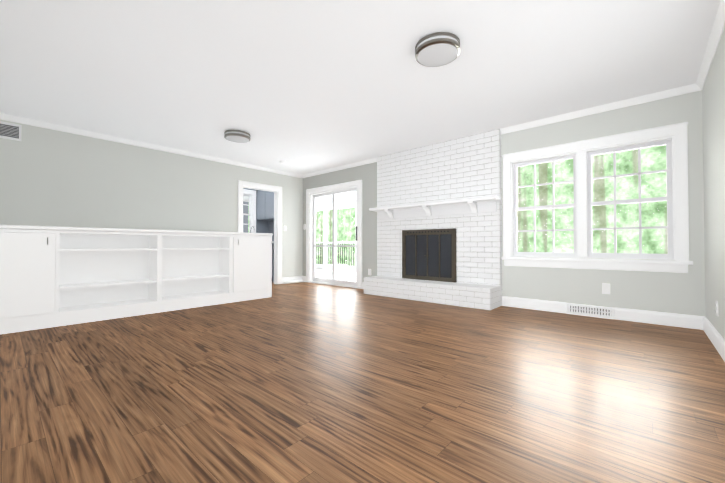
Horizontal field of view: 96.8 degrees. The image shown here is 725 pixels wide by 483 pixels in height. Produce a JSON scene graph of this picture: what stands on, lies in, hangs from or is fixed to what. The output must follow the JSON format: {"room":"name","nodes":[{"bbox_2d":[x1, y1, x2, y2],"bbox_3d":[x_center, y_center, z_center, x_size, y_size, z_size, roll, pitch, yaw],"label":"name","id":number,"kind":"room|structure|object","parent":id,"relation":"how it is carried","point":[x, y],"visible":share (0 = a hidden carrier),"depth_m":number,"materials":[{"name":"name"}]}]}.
{"room":"living room","nodes":[
{"label":"living room","id":0,"kind":"room"},
{"bbox_2d":[0,119,302,277],"bbox_3d":[-3.069,-0.310,5.554,0.120,2.440,5.220,-1,-1,41],"label":"wall","id":1,"kind":"structure","parent":0,"point":[52,177],"depth_m":4.86,"materials":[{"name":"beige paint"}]},
{"bbox_2d":[0,121,20,140],"bbox_3d":[-4.473,-1.361,3.880,0.012,0.195,0.490,-1,-1,41],"label":"air vent","id":2,"kind":"object","parent":1,"relation":"in","point":[10,131],"visible":1,"depth_m":3.99,"materials":[{"name":"white metal"}]},
{"bbox_2d":[0,113,301,177],"bbox_3d":[-2.986,-1.498,5.538,0.047,0.063,4.920,-1,-1,41],"label":"crown molding","id":3,"kind":"structure","parent":1,"relation":"attached to","point":[2,116],"depth_m":4.89,"materials":[{"name":"white wood"}]},
{"bbox_2d":[238,180,281,283],"bbox_3d":[-2.125,-0.118,6.619,0.158,2.085,0.990,-1,-1,41],"label":"trim","id":4,"kind":"structure","parent":1,"relation":"attached to","point":[276,190],"depth_m":6.88,"materials":[{"name":"white wood"}]},
{"bbox_2d":[282,276,303,283],"bbox_3d":[-1.556,0.867,7.145,0.017,0.130,0.568,-1,-1,41],"label":"baseboard","id":5,"kind":"structure","parent":1,"relation":"attached to","point":[297,277],"depth_m":7.15,"materials":[{"name":"white wood"}]},
{"bbox_2d":[243,188,267,232],"bbox_3d":[-3.459,-0.283,7.514,0.100,2.440,3.000,-1,-1,41],"label":"wall","id":6,"kind":"structure","parent":0,"point":[261,226],"depth_m":8.35,"materials":[{"name":"grey paint"}]},
{"bbox_2d":[243,189,255,232],"bbox_3d":[-3.045,-0.674,7.971,0.127,1.216,0.837,-1,-1,41],"label":"kitchen window","id":7,"kind":"structure","parent":6,"relation":"in","point":[251,194],"depth_m":8.19,"materials":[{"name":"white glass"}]},
{"bbox_2d":[268,220,273,240],"bbox_3d":[-2.868,-0.290,6.991,1.478,2.440,3.000,-1,-1,41],"label":"wall","id":8,"kind":"structure","parent":0,"point":[270,226],"depth_m":8.43,"materials":[{"name":"grey paint"}]},
{"bbox_2d":[257,190,268,220],"bbox_3d":[-2.448,-0.958,8.260,0.431,0.850,0.353,-1,-1,41],"label":"upper cabinet","id":9,"kind":"object","parent":8,"relation":"attached to","point":[260,194],"depth_m":8.14,"materials":[{"name":"grey wood"}]},
{"bbox_2d":[265,191,273,220],"bbox_3d":[-2.125,-0.962,7.975,0.430,0.850,0.353,-1,-1,41],"label":"upper cabinet","id":10,"kind":"object","parent":8,"relation":"attached to","point":[265,205],"depth_m":7.87,"materials":[{"name":"grey wood"}]},
{"bbox_2d":[0,0,720,174],"bbox_3d":[-0.649,-1.620,3.433,6.940,0.120,5.580,-1,-1,41],"label":"ceiling","id":11,"kind":"structure","parent":0,"point":[301,87],"depth_m":2.91,"materials":[{"name":"white paint"}]},
{"bbox_2d":[224,130,250,142],"bbox_3d":[-1.792,-1.488,4.615,0.352,0.110,0.352,-1,-1,41],"label":"ceiling light","id":12,"kind":"object","parent":11,"relation":"attached to","point":[238,136],"visible":1,"depth_m":4.51,"materials":[{"name":"silver metal"}]},
{"bbox_2d":[415,32,459,66],"bbox_3d":[0.600,-1.516,2.580,0.352,0.110,0.352,-1,-1,41],"label":"ceiling light","id":13,"kind":"object","parent":11,"relation":"attached to","point":[437,49],"visible":0.98,"depth_m":2.49,"materials":[{"name":"silver metal"}]},
{"bbox_2d":[0,282,724,482],"bbox_3d":[-0.649,0.940,3.397,6.940,0.120,5.580,-1,-1,41],"label":"floor","id":14,"kind":"structure","parent":0,"point":[304,382],"depth_m":1.77,"materials":[{"name":"brown wood"}]},
{"bbox_2d":[0,225,272,333],"bbox_3d":[-3.041,0.382,4.394,1.434,1.022,3.282,-1,-1,41],"label":"base cabinet","id":15,"kind":"object","parent":14,"relation":"on","point":[50,276],"visible":1,"depth_m":3.86,"materials":[{"name":"white wood"}]},
{"bbox_2d":[364,128,501,309],"bbox_3d":[0.974,-0.317,5.001,2.190,2.438,0.447,-1,-1,41],"label":"fireplace","id":16,"kind":"object","parent":14,"relation":"on","point":[438,209],"visible":1,"depth_m":4.90,"materials":[{"name":"brick"}]},
{"bbox_2d":[302,90,705,318],"bbox_3d":[1.040,-0.314,5.325,6.340,2.440,0.120,-1,-1,41],"label":"wall","id":17,"kind":"structure","parent":0,"point":[675,292],"depth_m":3.69,"materials":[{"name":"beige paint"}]},
{"bbox_2d":[306,180,361,288],"bbox_3d":[-0.597,-0.117,6.755,1.666,2.088,0.137,-1,-1,41],"label":"sliding door","id":18,"kind":"structure","parent":17,"relation":"in","point":[322,192],"depth_m":6.75,"materials":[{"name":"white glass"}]},
{"bbox_2d":[302,158,376,177],"bbox_3d":[-0.522,-1.483,6.611,2.198,0.063,0.046,-1,-1,41],"label":"crown molding","id":19,"kind":"structure","parent":17,"relation":"attached to","point":[372,160],"depth_m":6.52,"materials":[{"name":"white wood"}]},
{"bbox_2d":[502,296,566,312],"bbox_3d":[2.208,0.825,4.183,0.758,0.130,0.016,-1,-1,41],"label":"baseboard","id":20,"kind":"structure","parent":17,"relation":"attached to","point":[552,306],"depth_m":4.15,"materials":[{"name":"white wood"}]},
{"bbox_2d":[566,303,613,318],"bbox_3d":[2.660,0.822,3.771,0.455,0.125,0.035,-1,-1,41],"label":"air vent","id":21,"kind":"object","parent":17,"relation":"in","point":[592,311],"visible":1,"depth_m":3.75,"materials":[{"name":"white metal"}]},
{"bbox_2d":[501,122,692,272],"bbox_3d":[2.641,-0.429,3.869,1.840,1.521,0.178,-1,-1,41],"label":"window","id":22,"kind":"structure","parent":17,"relation":"in","point":[673,138],"depth_m":3.76,"materials":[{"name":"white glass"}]},
{"bbox_2d":[500,84,693,133],"bbox_3d":[2.610,-1.522,3.841,1.858,0.063,0.046,-1,-1,41],"label":"crown molding","id":23,"kind":"structure","parent":17,"relation":"attached to","point":[689,88],"depth_m":3.69,"materials":[{"name":"white wood"}]},
{"bbox_2d":[602,283,609,293],"bbox_3d":[2.787,0.548,3.680,0.072,0.116,0.010,-1,-1,41],"label":"electrical outlet","id":24,"kind":"object","parent":17,"relation":"attached to","point":[605,288],"visible":1,"depth_m":3.68,"materials":[{"name":"white plastic"}]},
{"bbox_2d":[615,308,701,329],"bbox_3d":[3.090,0.815,3.404,0.665,0.130,0.017,-1,-1,41],"label":"baseboard","id":25,"kind":"structure","parent":17,"relation":"attached to","point":[652,317],"depth_m":3.37,"materials":[{"name":"white wood"}]},
{"bbox_2d":[702,26,724,339],"bbox_3d":[1.770,-0.370,1.276,0.120,2.440,5.220,-1,-1,41],"label":"wall","id":26,"kind":"structure","parent":0,"point":[713,100],"depth_m":2.65,"materials":[{"name":"beige paint"}]},
{"bbox_2d":[694,0,724,91],"bbox_3d":[1.727,-1.557,1.370,0.047,0.063,4.920,-1,-1,41],"label":"crown molding","id":27,"kind":"structure","parent":26,"relation":"attached to","point":[715,35],"depth_m":2.54,"materials":[{"name":"white wood"}]},
{"bbox_2d":[702,316,724,361],"bbox_3d":[1.718,0.785,1.305,0.017,0.130,4.980,-1,-1,41],"label":"baseboard","id":28,"kind":"structure","parent":26,"relation":"attached to","point":[717,340],"depth_m":2.64,"materials":[{"name":"white wood"}]},
{"bbox_3d":[-2.904,0.990,7.006,1.580,0.120,3.000,-1,-1,41],"label":"floor","id":29,"kind":"structure","parent":0,"visible":0},
{"bbox_2d":[250,226,273,281],"bbox_3d":[-2.978,0.276,7.081,1.176,1.310,2.792,-1,-1,41],"label":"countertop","id":30,"kind":"structure","parent":29,"relation":"on","point":[272,257],"depth_m":7.28,"materials":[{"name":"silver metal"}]},
{"label":"outside","id":31,"kind":"structure","parent":0,"visible":0},
{"bbox_2d":[243,191,355,203],"bbox_3d":[-0.951,-1.447,9.385,7.200,0.100,3.299,-1,-1,41],"label":"ceiling","id":32,"kind":"structure","parent":31,"point":[327,199],"depth_m":10.62,"materials":[{"name":"white paint"}]},
{"bbox_2d":[329,192,355,199],"bbox_3d":[-0.284,-1.275,8.775,1.222,0.260,1.168,-1,-1,41],"label":"fan","id":33,"kind":"object","parent":32,"relation":"hanging from","point":[351,196],"depth_m":8.69,"materials":[{"name":"white"}]},
{"bbox_2d":[248,206,354,265],"bbox_3d":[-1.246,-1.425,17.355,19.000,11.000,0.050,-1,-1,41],"label":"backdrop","id":34,"kind":"structure","parent":31,"point":[344,233],"depth_m":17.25,"materials":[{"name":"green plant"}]},
{"bbox_2d":[316,268,355,281],"bbox_3d":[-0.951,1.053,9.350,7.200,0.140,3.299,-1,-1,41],"label":"floor","id":35,"kind":"structure","parent":31,"point":[351,277],"depth_m":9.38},
{"bbox_2d":[316,241,354,270],"bbox_3d":[0.075,0.509,10.518,7.200,0.980,0.070,-1,-1,41],"label":"porch railing","id":36,"kind":"object","parent":35,"relation":"on","point":[351,267],"depth_m":11.23,"materials":[{"name":"white wood"}]},
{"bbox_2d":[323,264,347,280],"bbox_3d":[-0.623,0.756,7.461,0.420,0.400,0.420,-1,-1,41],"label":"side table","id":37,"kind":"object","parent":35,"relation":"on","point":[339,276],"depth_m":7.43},
{"bbox_2d":[316,199,355,270],"bbox_3d":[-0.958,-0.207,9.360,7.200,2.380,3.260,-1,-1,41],"label":"porch column","id":38,"kind":"structure","parent":35,"relation":"on","point":[343,204],"depth_m":11.71,"materials":[{"name":"white wood"}]},
{"bbox_2d":[517,145,667,253],"bbox_3d":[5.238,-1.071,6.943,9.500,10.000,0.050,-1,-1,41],"label":"window panes","id":39,"kind":"structure","parent":31,"point":[651,186],"depth_m":6.92,"materials":[{"name":"clear glass"}]}
]}

